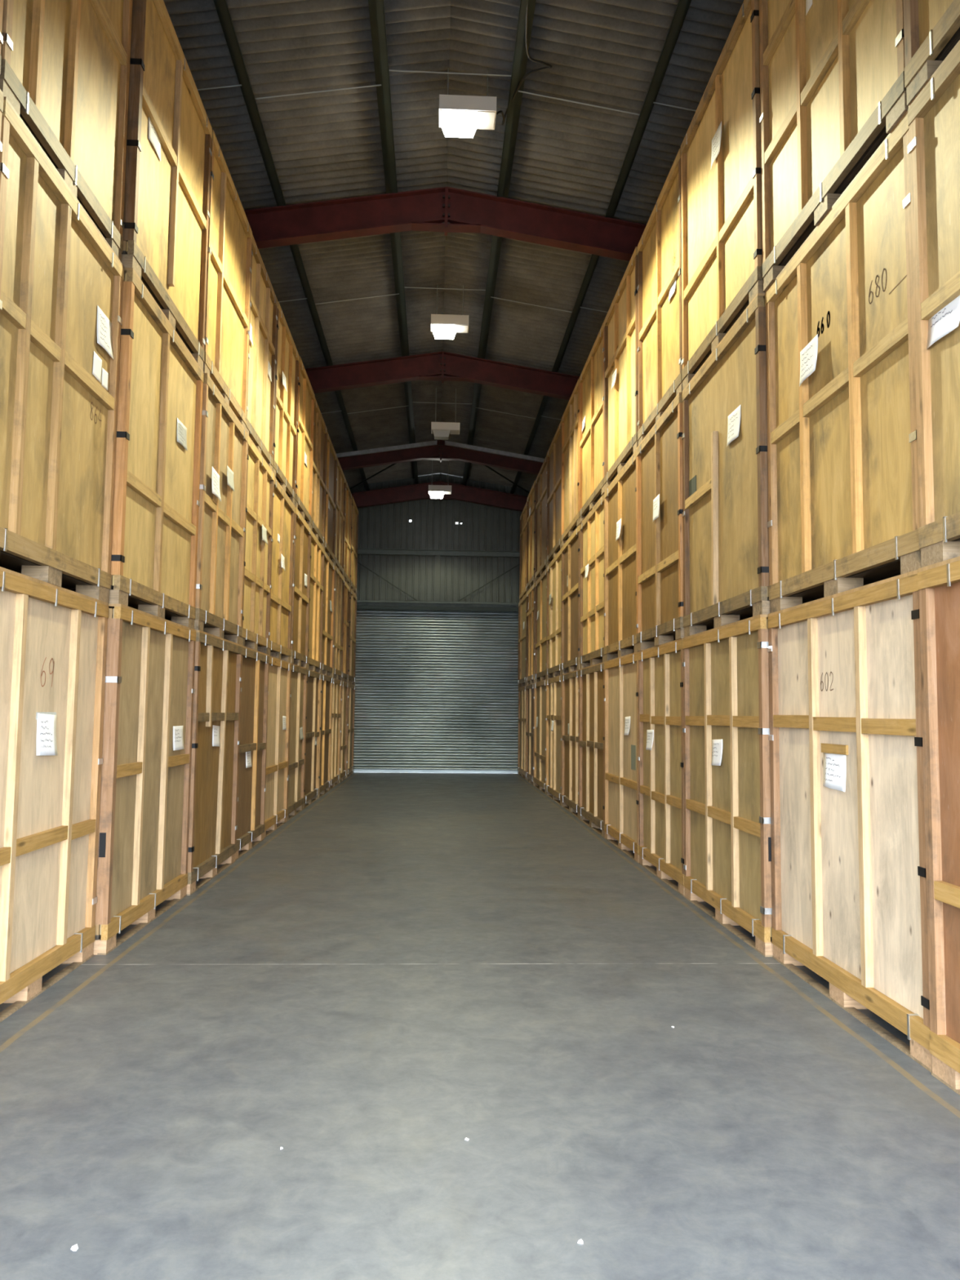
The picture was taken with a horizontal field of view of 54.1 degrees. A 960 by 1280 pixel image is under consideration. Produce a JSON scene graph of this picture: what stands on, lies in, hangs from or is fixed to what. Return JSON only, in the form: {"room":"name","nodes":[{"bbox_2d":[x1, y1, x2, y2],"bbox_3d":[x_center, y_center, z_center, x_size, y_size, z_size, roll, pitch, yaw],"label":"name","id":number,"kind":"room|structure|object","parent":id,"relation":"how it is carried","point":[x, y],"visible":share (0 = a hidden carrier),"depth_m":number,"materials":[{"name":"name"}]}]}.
{"room":"warehouse","nodes":[
{"label":"warehouse","id":0,"kind":"room"},
{"bbox_2d":[163,0,413,486],"bbox_3d":[-2.867,-5.237,12.922,3.430,0.658,26.200,1,-4,-3],"label":"ceiling","id":1,"kind":"structure","parent":0,"point":[324,146],"depth_m":10.62,"materials":[{"name":"grey metal"}]},
{"bbox_2d":[348,473,529,602],"bbox_3d":[-1.094,-0.508,25.529,8.188,8.170,0.028,1,-4,-3],"label":"wall","id":2,"kind":"structure","parent":0,"point":[433,526],"depth_m":25.70,"materials":[{"name":"grey metal"}]},
{"bbox_2d":[353,604,518,773],"bbox_3d":[-1.155,1.305,25.329,5.600,4.516,0.240,1,-4,-3],"label":"door","id":3,"kind":"structure","parent":2,"relation":"in","point":[437,687],"depth_m":25.40,"materials":[{"name":"metal"}]},
{"bbox_2d":[356,604,518,612],"bbox_3d":[-1.129,-0.851,25.442,5.600,0.100,0.130,1,-4,-3],"label":"hood","id":4,"kind":"object","parent":3,"relation":"attached to","point":[360,608],"depth_m":25.41,"materials":[{"name":"grey paint"}]},
{"bbox_2d":[356,600,519,607],"bbox_3d":[-1.103,-0.973,25.453,7.950,0.145,0.150,1,-4,-3],"label":"trim","id":5,"kind":"structure","parent":2,"relation":"attached to","point":[368,602],"depth_m":25.46,"materials":[{"name":"grey metal"}]},
{"bbox_2d":[435,555,440,600],"bbox_3d":[-1.143,-1.672,25.561,0.120,1.265,0.070,1,-4,-3],"label":"trim","id":6,"kind":"structure","parent":2,"relation":"attached to","point":[437,557],"depth_m":25.53,"materials":[{"name":"grey metal"}]},
{"bbox_2d":[357,547,519,557],"bbox_3d":[-1.090,-2.380,25.608,7.950,0.155,0.080,1,-4,-3],"label":"trim","id":7,"kind":"structure","parent":2,"relation":"attached to","point":[360,550],"depth_m":25.62,"materials":[{"name":"grey metal"}]},
{"bbox_2d":[383,0,519,477],"bbox_3d":[-0.481,-5.556,13.061,1.740,0.248,26.200,1,-4,-3],"label":"ceiling","id":8,"kind":"structure","parent":0,"point":[418,31],"depth_m":11.04,"materials":[{"name":"grey metal"}]},
{"bbox_2d":[428,460,451,498],"bbox_3d":[-0.981,-4.126,23.168,0.570,1.260,0.300,1,-4,-3],"label":"lamp","id":9,"kind":"object","parent":8,"relation":"hanging from","point":[436,491],"visible":0.83,"depth_m":23.00,"materials":[{"name":"white plastic"}]},
{"bbox_2d":[431,387,459,439],"bbox_3d":[-0.689,-4.561,18.898,0.570,1.028,0.300,1,-4,-3],"label":"lamp","id":10,"kind":"object","parent":8,"relation":"hanging from","point":[440,430],"visible":1,"depth_m":18.74,"materials":[{"name":"white plastic"}]},
{"bbox_2d":[431,429,459,434],"bbox_3d":[-0.693,-4.176,18.868,0.546,0.006,0.276,1,-4,-3],"label":"ceiling light","id":11,"kind":"object","parent":10,"relation":"on","point":[433,431],"depth_m":18.74,"materials":[{"name":"grey plastic"}]},
{"bbox_2d":[431,284,468,339],"bbox_3d":[-0.458,-5.021,14.326,0.570,0.817,0.300,1,-4,-3],"label":"lamp","id":12,"kind":"object","parent":8,"relation":"hanging from","point":[446,326],"visible":1,"depth_m":14.18,"materials":[{"name":"white plastic"}]},
{"bbox_2d":[431,324,467,333],"bbox_3d":[-0.461,-4.741,14.304,0.546,0.006,0.276,1,-4,-3],"label":"ceiling light","id":13,"kind":"object","parent":12,"relation":"on","point":[460,328],"depth_m":14.18,"materials":[{"name":"grey plastic"}]},
{"bbox_2d":[439,68,496,137],"bbox_3d":[-0.126,-5.456,9.506,0.570,0.661,0.300,1,-4,-3],"label":"lamp","id":14,"kind":"object","parent":8,"relation":"hanging from","point":[460,116],"visible":1,"depth_m":9.37,"materials":[{"name":"white plastic"}]},
{"bbox_2d":[440,109,495,129],"bbox_3d":[-0.128,-5.255,9.490,0.546,0.006,0.276,1,-4,-3],"label":"ceiling light","id":15,"kind":"object","parent":14,"relation":"on","point":[486,118],"depth_m":9.40,"materials":[{"name":"grey plastic"}]},
{"bbox_2d":[0,772,959,1279],"bbox_3d":[-0.545,2.671,12.419,8.350,0.200,26.300,1,-4,-3],"label":"floor","id":16,"kind":"structure","parent":0,"point":[410,966],"depth_m":4.06,"materials":[{"name":"concrete"}]},
{"bbox_2d":[0,566,108,1022],"bbox_3d":[-3.203,0.825,5.280,1.504,2.310,1.798,1,-4,-3],"label":"crate","id":17,"kind":"object","parent":16,"relation":"on","point":[53,638],"visible":1,"depth_m":5.41,"materials":[{"name":"brown wood"}]},
{"bbox_2d":[0,96,124,603],"bbox_3d":[-3.171,-1.493,5.462,1.504,2.340,1.798,1,-4,-3],"label":"crate","id":18,"kind":"object","parent":17,"relation":"on","point":[61,281],"visible":1,"depth_m":5.39,"materials":[{"name":"brown wood"}]},
{"bbox_2d":[0,0,133,262],"bbox_3d":[-3.159,-3.811,5.642,1.504,2.310,1.798,1,-4,-3],"label":"crate","id":19,"kind":"object","parent":18,"relation":"on","point":[65,64],"visible":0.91,"depth_m":5.78,"materials":[{"name":"brown wood"}]},
{"bbox_2d":[93,603,195,955],"bbox_3d":[-3.221,0.974,7.189,1.504,2.310,2.012,1,-4,-3],"label":"crate","id":20,"kind":"object","parent":16,"relation":"on","point":[144,825],"visible":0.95,"depth_m":6.90,"materials":[{"name":"brown wood"}]},
{"bbox_2d":[64,267,204,629],"bbox_3d":[-3.208,-1.344,7.371,1.504,2.340,2.008,1,-4,-3],"label":"crate","id":21,"kind":"object","parent":20,"relation":"on","point":[157,479],"visible":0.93,"depth_m":7.21,"materials":[{"name":"brown wood"}]},
{"bbox_2d":[121,0,212,370],"bbox_3d":[-3.183,-3.662,7.553,1.504,2.310,2.008,1,-4,-3],"label":"crate","id":22,"kind":"object","parent":21,"relation":"on","point":[166,215],"visible":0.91,"depth_m":7.39,"materials":[{"name":"brown wood"}]},
{"bbox_2d":[186,630,242,895],"bbox_3d":[-3.290,1.125,9.134,1.504,2.310,1.868,1,-4,-3],"label":"crate","id":23,"kind":"object","parent":16,"relation":"on","point":[213,827],"visible":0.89,"depth_m":9.09,"materials":[{"name":"brown wood"}]},
{"bbox_2d":[164,373,248,644],"bbox_3d":[-3.260,-1.192,9.315,1.528,2.340,1.868,1,-4,-3],"label":"crate","id":24,"kind":"object","parent":23,"relation":"on","point":[221,530],"visible":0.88,"depth_m":9.28,"materials":[{"name":"brown wood"}]},
{"bbox_2d":[203,129,252,429],"bbox_3d":[-3.268,-3.511,9.495,1.504,2.310,1.868,1,-4,-3],"label":"crate","id":25,"kind":"object","parent":24,"relation":"on","point":[227,334],"visible":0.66,"depth_m":9.52,"materials":[{"name":"brown wood"}]},
{"bbox_2d":[235,645,269,860],"bbox_3d":[-3.389,1.266,10.941,1.504,2.310,1.738,1,-4,-3],"label":"crate","id":26,"kind":"object","parent":16,"relation":"on","point":[251,808],"visible":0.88,"depth_m":11.07,"materials":[{"name":"brown wood"}]},
{"bbox_2d":[240,435,274,654],"bbox_3d":[-3.356,-1.052,11.122,1.523,2.340,1.738,1,-4,-3],"label":"crate","id":27,"kind":"object","parent":26,"relation":"on","point":[260,495],"visible":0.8,"depth_m":11.22,"materials":[{"name":"brown wood"}]},
{"bbox_2d":[245,235,277,470],"bbox_3d":[-3.363,-3.370,11.302,1.504,2.310,1.738,1,-4,-3],"label":"crate","id":28,"kind":"object","parent":27,"relation":"on","point":[260,407],"visible":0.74,"depth_m":11.43,"materials":[{"name":"brown wood"}]},
{"bbox_2d":[263,655,291,838],"bbox_3d":[-3.492,1.407,12.762,1.504,2.310,1.898,1,-4,-3],"label":"crate","id":29,"kind":"object","parent":16,"relation":"on","point":[279,670],"visible":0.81,"depth_m":12.84,"materials":[{"name":"brown wood"}]},
{"bbox_2d":[269,476,294,662],"bbox_3d":[-3.464,-0.911,12.944,1.523,2.340,1.898,1,-4,-3],"label":"crate","id":30,"kind":"object","parent":29,"relation":"on","point":[283,519],"visible":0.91,"depth_m":12.98,"materials":[{"name":"brown wood"}]},
{"bbox_2d":[272,301,299,505],"bbox_3d":[-3.434,-3.229,13.125,1.522,2.310,1.898,1,-4,-3],"label":"crate","id":31,"kind":"object","parent":30,"relation":"on","point":[287,358],"visible":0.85,"depth_m":13.23,"materials":[{"name":"brown wood"}]},
{"bbox_2d":[286,663,306,821],"bbox_3d":[-3.583,1.549,14.587,1.504,2.310,1.744,1,-4,-3],"label":"crate","id":32,"kind":"object","parent":16,"relation":"on","point":[298,673],"visible":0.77,"depth_m":14.72,"materials":[{"name":"brown wood"}]},
{"bbox_2d":[290,506,311,668],"bbox_3d":[-3.545,-0.769,14.769,1.504,2.340,1.744,1,-4,-3],"label":"crate","id":33,"kind":"object","parent":32,"relation":"on","point":[302,531],"visible":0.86,"depth_m":14.77,"materials":[{"name":"brown wood"}]},
{"bbox_2d":[294,355,315,528],"bbox_3d":[-3.519,-3.087,14.951,1.504,2.310,1.744,1,-4,-3],"label":"crate","id":34,"kind":"object","parent":33,"relation":"on","point":[306,396],"visible":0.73,"depth_m":14.89,"materials":[{"name":"brown wood"}]},
{"bbox_2d":[303,668,321,808],"bbox_3d":[-3.672,1.692,16.435,1.504,2.310,1.934,1,-4,-3],"label":"crate","id":35,"kind":"object","parent":16,"relation":"on","point":[312,721],"visible":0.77,"depth_m":16.63,"materials":[{"name":"brown wood"}]},
{"bbox_2d":[307,529,324,673],"bbox_3d":[-3.638,-0.625,16.616,1.504,2.340,1.934,1,-4,-3],"label":"crate","id":36,"kind":"object","parent":35,"relation":"on","point":[317,551],"visible":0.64,"depth_m":16.68,"materials":[{"name":"brown wood"}]},
{"bbox_2d":[311,398,327,547],"bbox_3d":[-3.618,-2.943,16.797,1.504,2.310,1.934,1,-4,-3],"label":"crate","id":37,"kind":"object","parent":36,"relation":"on","point":[320,430],"visible":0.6,"depth_m":16.90,"materials":[{"name":"brown wood"}]},
{"bbox_2d":[318,673,333,798],"bbox_3d":[-3.755,1.841,18.352,1.504,2.310,1.884,1,-4,-3],"label":"crate","id":38,"kind":"object","parent":16,"relation":"on","point":[326,704],"visible":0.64,"depth_m":18.55,"materials":[{"name":"brown wood"}]},
{"bbox_2d":[321,551,334,676],"bbox_3d":[-3.741,-0.477,18.533,1.504,2.340,1.884,1,-4,-3],"label":"crate","id":39,"kind":"object","parent":38,"relation":"on","point":[329,566],"visible":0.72,"depth_m":18.79,"materials":[{"name":"brown wood"}]},
{"bbox_2d":[324,431,337,564],"bbox_3d":[-3.719,-2.795,18.714,1.504,2.310,1.884,1,-4,-3],"label":"crate","id":40,"kind":"object","parent":39,"relation":"on","point":[331,457],"visible":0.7,"depth_m":19.02,"materials":[{"name":"brown wood"}]},
{"bbox_2d":[329,677,341,789],"bbox_3d":[-3.857,1.990,20.269,1.504,2.310,1.934,1,-4,-3],"label":"crate","id":41,"kind":"object","parent":16,"relation":"on","point":[336,684],"visible":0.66,"depth_m":20.49,"materials":[{"name":"brown wood"}]},
{"bbox_2d":[332,565,344,680],"bbox_3d":[-3.811,-0.327,20.451,1.504,2.340,1.934,1,-4,-3],"label":"crate","id":42,"kind":"object","parent":41,"relation":"on","point":[339,585],"visible":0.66,"depth_m":20.60,"materials":[{"name":"brown wood"}]},
{"bbox_2d":[334,457,346,576],"bbox_3d":[-3.811,-2.646,20.631,1.504,2.310,1.934,1,-4,-3],"label":"crate","id":43,"kind":"object","parent":42,"relation":"on","point":[340,478],"visible":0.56,"depth_m":20.83,"materials":[{"name":"brown wood"}]},
{"bbox_2d":[338,680,348,782],"bbox_3d":[-3.933,2.127,22.037,1.504,2.310,1.584,1,-4,-3],"label":"crate","id":44,"kind":"object","parent":16,"relation":"on","point":[344,686],"visible":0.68,"depth_m":22.31,"materials":[{"name":"brown wood"}]},
{"bbox_2d":[342,580,350,682],"bbox_3d":[-3.922,-0.190,22.217,1.504,2.340,1.584,1,-4,-3],"label":"crate","id":45,"kind":"object","parent":44,"relation":"on","point":[347,589],"visible":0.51,"depth_m":22.43,"materials":[{"name":"brown wood"}]},
{"bbox_2d":[343,480,351,587],"bbox_3d":[-3.895,-2.508,22.399,1.504,2.310,1.584,1,-4,-3],"label":"crate","id":46,"kind":"object","parent":45,"relation":"on","point":[348,493],"visible":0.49,"depth_m":22.53,"materials":[{"name":"brown wood"}]},
{"bbox_2d":[346,683,355,777],"bbox_3d":[-4.004,2.261,23.755,1.504,2.310,1.834,1,-4,-3],"label":"crate","id":47,"kind":"object","parent":16,"relation":"on","point":[351,693],"visible":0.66,"depth_m":24.00,"materials":[{"name":"brown wood"}]},
{"bbox_2d":[347,587,356,684],"bbox_3d":[-3.984,-0.057,23.936,1.504,2.340,1.834,1,-4,-3],"label":"crate","id":48,"kind":"object","parent":47,"relation":"on","point":[353,597],"visible":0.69,"depth_m":23.82,"materials":[{"name":"brown wood"}]},
{"bbox_2d":[350,495,358,595],"bbox_3d":[-3.965,-2.374,24.117,1.504,2.310,1.834,1,-4,-3],"label":"crate","id":49,"kind":"object","parent":48,"relation":"on","point":[354,521],"visible":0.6,"depth_m":24.05,"materials":[{"name":"brown wood"}]},
{"bbox_2d":[517,685,526,779],"bbox_3d":[1.817,2.353,24.052,1.504,2.300,2.184,1,-4,-3],"label":"crate","id":50,"kind":"object","parent":16,"relation":"on","point":[522,691],"visible":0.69,"depth_m":24.13,"materials":[{"name":"brown wood"}]},
{"bbox_2d":[517,593,526,687],"bbox_3d":[1.826,0.069,24.230,1.504,2.280,2.184,1,-4,-3],"label":"crate","id":51,"kind":"object","parent":50,"relation":"on","point":[522,682],"visible":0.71,"depth_m":24.46,"materials":[{"name":"brown wood"}]},
{"bbox_2d":[519,502,527,601],"bbox_3d":[1.870,-2.243,24.412,1.504,2.360,2.184,1,-4,-3],"label":"crate","id":52,"kind":"object","parent":51,"relation":"on","point":[522,571],"visible":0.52,"depth_m":24.58,"materials":[{"name":"brown wood"}]},
{"bbox_2d":[525,683,534,786],"bbox_3d":[1.907,2.196,22.035,1.504,2.300,1.834,1,-4,-3],"label":"crate","id":53,"kind":"object","parent":16,"relation":"on","point":[530,706],"visible":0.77,"depth_m":22.09,"materials":[{"name":"brown wood"}]},
{"bbox_2d":[525,582,535,684],"bbox_3d":[1.926,-0.087,22.214,1.504,2.280,1.834,1,-4,-3],"label":"crate","id":54,"kind":"object","parent":53,"relation":"on","point":[531,594],"visible":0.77,"depth_m":22.32,"materials":[{"name":"brown wood"}]},
{"bbox_2d":[526,480,535,592],"bbox_3d":[1.937,-2.400,22.394,1.517,2.360,1.834,1,-4,-3],"label":"crate","id":55,"kind":"object","parent":54,"relation":"on","point":[531,500],"visible":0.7,"depth_m":22.40,"materials":[{"name":"brown wood"}]},
{"bbox_2d":[533,679,546,794],"bbox_3d":[2.014,2.037,19.994,1.504,2.300,2.234,1,-4,-3],"label":"crate","id":56,"kind":"object","parent":16,"relation":"on","point":[540,735],"visible":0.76,"depth_m":20.00,"materials":[{"name":"brown wood"}]},
{"bbox_2d":[534,568,546,682],"bbox_3d":[2.043,-0.246,20.173,1.504,2.280,2.234,1,-4,-3],"label":"crate","id":57,"kind":"object","parent":56,"relation":"on","point":[541,583],"visible":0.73,"depth_m":20.24,"materials":[{"name":"brown wood"}]},
{"bbox_2d":[534,454,546,582],"bbox_3d":[2.059,-2.558,20.354,1.504,2.360,2.234,1,-4,-3],"label":"crate","id":58,"kind":"object","parent":57,"relation":"on","point":[541,479],"visible":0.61,"depth_m":20.48,"materials":[{"name":"brown wood"}]},
{"bbox_2d":[546,675,561,805],"bbox_3d":[2.117,1.861,17.729,1.522,2.300,2.284,1,-4,-3],"label":"crate","id":59,"kind":"object","parent":16,"relation":"on","point":[553,690],"visible":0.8,"depth_m":17.67,"materials":[{"name":"brown wood"}]},
{"bbox_2d":[546,548,561,679],"bbox_3d":[2.132,-0.422,17.907,1.527,2.280,2.284,1,-4,-3],"label":"crate","id":60,"kind":"object","parent":59,"relation":"on","point":[553,624],"visible":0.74,"depth_m":18.05,"materials":[{"name":"brown wood"}]},
{"bbox_2d":[546,420,561,566],"bbox_3d":[2.160,-2.735,18.088,1.504,2.360,2.284,1,-4,-3],"label":"crate","id":61,"kind":"object","parent":60,"relation":"on","point":[553,545],"visible":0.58,"depth_m":18.10,"materials":[{"name":"brown wood"}]},
{"bbox_2d":[561,669,579,818],"bbox_3d":[2.230,1.693,15.563,1.504,2.300,2.034,1,-4,-3],"label":"crate","id":62,"kind":"object","parent":16,"relation":"on","point":[570,681],"visible":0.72,"depth_m":15.58,"materials":[{"name":"brown wood"}]},
{"bbox_2d":[560,524,579,674],"bbox_3d":[2.240,-0.590,15.741,1.504,2.280,2.034,1,-4,-3],"label":"crate","id":63,"kind":"object","parent":62,"relation":"on","point":[570,660],"visible":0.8,"depth_m":15.79,"materials":[{"name":"brown wood"}]},
{"bbox_2d":[560,378,579,546],"bbox_3d":[2.255,-2.903,15.921,1.504,2.360,2.034,1,-4,-3],"label":"crate","id":64,"kind":"object","parent":63,"relation":"on","point":[570,522],"visible":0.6,"depth_m":15.85,"materials":[{"name":"brown wood"}]},
{"bbox_2d":[578,662,604,837],"bbox_3d":[2.323,1.529,13.451,1.504,2.300,2.174,1,-4,-3],"label":"crate","id":65,"kind":"object","parent":16,"relation":"on","point":[591,680],"visible":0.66,"depth_m":13.50,"materials":[{"name":"brown wood"}]},
{"bbox_2d":[579,493,604,669],"bbox_3d":[2.345,-0.754,13.630,1.523,2.280,2.174,1,-4,-3],"label":"crate","id":66,"kind":"object","parent":65,"relation":"on","point":[592,527],"visible":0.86,"depth_m":13.76,"materials":[{"name":"brown wood"}]},
{"bbox_2d":[578,321,604,524],"bbox_3d":[2.364,-3.067,13.810,1.504,2.360,2.174,1,-4,-3],"label":"crate","id":67,"kind":"object","parent":66,"relation":"on","point":[591,380],"visible":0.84,"depth_m":13.71,"materials":[{"name":"brown wood"}]},
{"bbox_2d":[604,651,639,862],"bbox_3d":[2.423,1.365,11.337,1.504,2.300,2.048,1,-4,-3],"label":"crate","id":68,"kind":"object","parent":16,"relation":"on","point":[620,673],"visible":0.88,"depth_m":11.28,"materials":[{"name":"brown wood"}]},
{"bbox_2d":[604,450,636,661],"bbox_3d":[2.435,-0.919,11.515,1.527,2.280,2.048,1,-4,-3],"label":"crate","id":69,"kind":"object","parent":68,"relation":"on","point":[620,495],"visible":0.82,"depth_m":11.49,"materials":[{"name":"brown wood"}]},
{"bbox_2d":[603,246,638,491],"bbox_3d":[2.455,-3.232,11.696,1.527,2.360,2.048,1,-4,-3],"label":"crate","id":70,"kind":"object","parent":69,"relation":"on","point":[620,322],"visible":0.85,"depth_m":11.65,"materials":[{"name":"brown wood"}]},
{"bbox_2d":[637,638,684,896],"bbox_3d":[2.506,1.212,9.375,1.528,2.300,1.868,1,-4,-3],"label":"crate","id":71,"kind":"object","parent":16,"relation":"on","point":[660,668],"visible":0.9,"depth_m":9.31,"materials":[{"name":"brown wood"}]},
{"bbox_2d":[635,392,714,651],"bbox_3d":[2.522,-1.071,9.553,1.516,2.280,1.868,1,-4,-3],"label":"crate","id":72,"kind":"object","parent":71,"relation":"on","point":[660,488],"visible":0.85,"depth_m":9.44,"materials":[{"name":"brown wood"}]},
{"bbox_2d":[636,148,682,444],"bbox_3d":[2.573,-3.384,9.735,1.504,2.360,1.868,1,-4,-3],"label":"crate","id":73,"kind":"object","parent":72,"relation":"on","point":[659,289],"visible":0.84,"depth_m":9.66,"materials":[{"name":"brown wood"}]},
{"bbox_2d":[682,614,773,956],"bbox_3d":[2.611,1.059,7.411,1.504,2.300,2.052,1,-4,-3],"label":"crate","id":74,"kind":"object","parent":16,"relation":"on","point":[727,864],"visible":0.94,"depth_m":7.08,"materials":[{"name":"brown wood"}]},
{"bbox_2d":[681,293,811,637],"bbox_3d":[2.644,-1.223,7.592,1.504,2.280,2.048,1,-4,-3],"label":"crate","id":75,"kind":"object","parent":74,"relation":"on","point":[724,437],"visible":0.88,"depth_m":7.37,"materials":[{"name":"brown wood"}]},
{"bbox_2d":[680,0,765,390],"bbox_3d":[2.661,-3.536,7.773,1.520,2.360,2.048,1,-4,-3],"label":"crate","id":76,"kind":"object","parent":75,"relation":"on","point":[720,150],"visible":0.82,"depth_m":7.57,"materials":[{"name":"brown wood"}]},
{"bbox_2d":[767,569,932,1072],"bbox_3d":[2.752,0.902,5.379,1.504,2.300,2.018,1,-4,-3],"label":"crate","id":77,"kind":"object","parent":16,"relation":"on","point":[849,877],"visible":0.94,"depth_m":5.15,"materials":[{"name":"brown wood"}]},
{"bbox_2d":[764,110,920,613],"bbox_3d":[2.777,-1.381,5.558,1.524,2.280,2.018,1,-4,-3],"label":"crate","id":78,"kind":"object","parent":77,"relation":"on","point":[843,511],"visible":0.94,"depth_m":5.33,"materials":[{"name":"brown wood"}]},
{"bbox_2d":[759,0,908,291],"bbox_3d":[2.793,-3.694,5.738,1.504,2.360,2.018,1,-4,-3],"label":"crate","id":79,"kind":"object","parent":78,"relation":"on","point":[833,90],"visible":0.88,"depth_m":5.77,"materials":[{"name":"brown wood"}]},
{"bbox_2d":[917,555,959,1095],"bbox_3d":[2.837,0.743,3.340,1.504,2.300,2.044,1,-4,-3],"label":"crate","id":80,"kind":"object","parent":16,"relation":"on","point":[939,583],"visible":1,"depth_m":4.21,"materials":[{"name":"brown wood"}]},
{"bbox_2d":[907,40,959,567],"bbox_3d":[2.872,-1.539,3.521,1.504,2.280,2.048,1,-4,-3],"label":"crate","id":81,"kind":"object","parent":80,"relation":"on","point":[934,113],"visible":0.99,"depth_m":4.35,"materials":[{"name":"brown wood"}]},
{"bbox_2d":[903,0,959,106],"bbox_3d":[2.886,-3.852,3.699,1.504,2.360,2.044,1,-4,-3],"label":"crate","id":82,"kind":"object","parent":81,"relation":"on","point":[931,28],"visible":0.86,"depth_m":4.44,"materials":[{"name":"brown wood"}]},
{"bbox_3d":[-3.123,0.684,3.472,1.504,2.310,1.808,1,-4,-3],"label":"crate","id":83,"kind":"object","parent":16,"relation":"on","visible":0},
{"bbox_2d":[0,88,4,151],"bbox_3d":[-3.086,-1.633,3.654,1.504,2.340,1.808,1,-4,-3],"label":"crate","id":84,"kind":"object","parent":83,"relation":"on","point":[2,97],"visible":1,"depth_m":4.65,"materials":[{"name":"brown wood"}]},
{"bbox_2d":[0,0,3,75],"bbox_3d":[-3.083,-3.952,3.834,1.504,2.310,1.808,1,-4,-3],"label":"crate","id":85,"kind":"object","parent":84,"relation":"on","point":[1,1],"visible":1,"depth_m":4.69,"materials":[{"name":"brown wood"}]},
{"bbox_2d":[467,0,743,490],"bbox_3d":[1.922,-5.164,13.146,3.480,0.666,26.200,1,-4,-3],"label":"ceiling","id":86,"kind":"structure","parent":0,"point":[571,156],"depth_m":10.56,"materials":[{"name":"grey metal"}]},
{"bbox_2d":[462,0,536,485],"bbox_3d":[0.206,-5.325,13.026,0.154,0.166,25.800,1,-4,-3],"label":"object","id":87,"kind":"structure","parent":86,"relation":"attached to","point":[520,56],"depth_m":10.73,"materials":[{"name":"green paint"}]},
{"bbox_2d":[496,4,551,124],"bbox_3d":[0.499,-5.517,8.704,0.450,0.183,2.412,1,-5,-7],"label":"cable","id":88,"kind":"object","parent":87,"relation":"hanging from","point":[548,66],"visible":1,"depth_m":9.02,"materials":[{"name":"black plastic"}]},
{"bbox_2d":[518,90,639,115],"bbox_3d":[1.032,-5.473,9.582,1.322,0.223,0.014,1,-4,-3],"label":"rod","id":89,"kind":"object","parent":87,"relation":"attached to","point":[518,91],"visible":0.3,"depth_m":9.58,"materials":[{"name":"grey metal"}]},
{"bbox_2d":[510,0,691,493],"bbox_3d":[1.522,-5.096,13.071,0.154,0.166,25.800,1,-4,-3],"label":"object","id":90,"kind":"structure","parent":86,"relation":"attached to","point":[682,6],"depth_m":10.22,"materials":[{"name":"green paint"}]},
{"bbox_3d":[-4.532,-1.224,12.480,0.120,7.488,25.800,1,-4,-3],"label":"wall","id":91,"kind":"structure","parent":0,"visible":0},
{"bbox_2d":[351,480,527,511],"bbox_3d":[-1.058,-3.749,25.345,8.150,1.056,0.194,1,-4,-3],"label":"rafter","id":92,"kind":"object","parent":91,"relation":"attached to","point":[415,491],"visible":0.39,"depth_m":25.34,"materials":[{"name":"red paint"}]},
{"bbox_2d":[336,440,544,475],"bbox_3d":[-0.884,-4.109,21.737,8.150,1.016,0.252,1,-4,-3],"label":"rafter","id":93,"kind":"object","parent":91,"relation":"attached to","point":[440,450],"visible":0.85,"depth_m":21.74,"materials":[{"name":"red paint"}]},
{"bbox_2d":[349,462,397,489],"bbox_3d":[-2.442,-4.234,23.508,0.040,0.428,4.109,4,-6,-37],"label":"rod","id":94,"kind":"object","parent":93,"relation":"attached to","point":[391,465],"visible":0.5,"depth_m":23.86,"materials":[{"name":"green paint"}]},
{"bbox_2d":[305,351,579,399],"bbox_3d":[-0.636,-4.549,16.590,8.150,1.056,0.194,1,-4,-3],"label":"rafter","id":95,"kind":"object","parent":91,"relation":"attached to","point":[442,366],"visible":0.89,"depth_m":16.59,"materials":[{"name":"red paint"}]},
{"bbox_2d":[244,186,646,261],"bbox_3d":[-0.388,-4.947,11.412,8.150,1.066,0.194,1,-4,-3],"label":"rafter","id":96,"kind":"object","parent":91,"relation":"attached to","point":[446,210],"visible":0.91,"depth_m":11.41,"materials":[{"name":"red paint"}]},
{"bbox_3d":[0.109,-5.751,1.055,8.150,1.066,0.194,1,-4,-3],"label":"rafter","id":97,"kind":"object","parent":91,"relation":"attached to","visible":0},
{"bbox_2d":[213,0,369,490],"bbox_3d":[-2.479,-5.155,12.884,0.154,0.166,25.800,1,-4,-3],"label":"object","id":98,"kind":"structure","parent":97,"relation":"attached to","point":[221,6],"depth_m":10.27,"materials":[{"name":"green paint"}]},
{"bbox_2d":[368,0,418,484],"bbox_3d":[-1.148,-5.348,12.963,0.154,0.166,25.800,1,-4,-3],"label":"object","id":99,"kind":"structure","parent":97,"relation":"attached to","point":[376,7],"depth_m":10.61,"materials":[{"name":"green paint"}]},
{"bbox_2d":[254,84,381,99],"bbox_3d":[-1.650,-5.514,9.457,1.332,0.225,0.014,1,-4,-3],"label":"rod","id":100,"kind":"object","parent":99,"relation":"attached to","point":[379,84],"visible":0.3,"depth_m":9.46,"materials":[{"name":"grey metal"}]},
{"bbox_2d":[315,293,399,304],"bbox_3d":[-1.877,-5.146,14.187,1.332,0.225,0.014,1,-4,-3],"label":"rod","id":101,"kind":"object","parent":99,"relation":"attached to","point":[397,293],"visible":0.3,"depth_m":14.19,"materials":[{"name":"grey"}]},
{"bbox_2d":[388,69,511,76],"bbox_3d":[-0.295,-5.616,9.309,1.360,0.015,0.014,1,-4,-3],"label":"rod","id":102,"kind":"object","parent":99,"relation":"attached to","point":[394,70],"visible":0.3,"depth_m":9.30,"materials":[{"name":"grey metal"}]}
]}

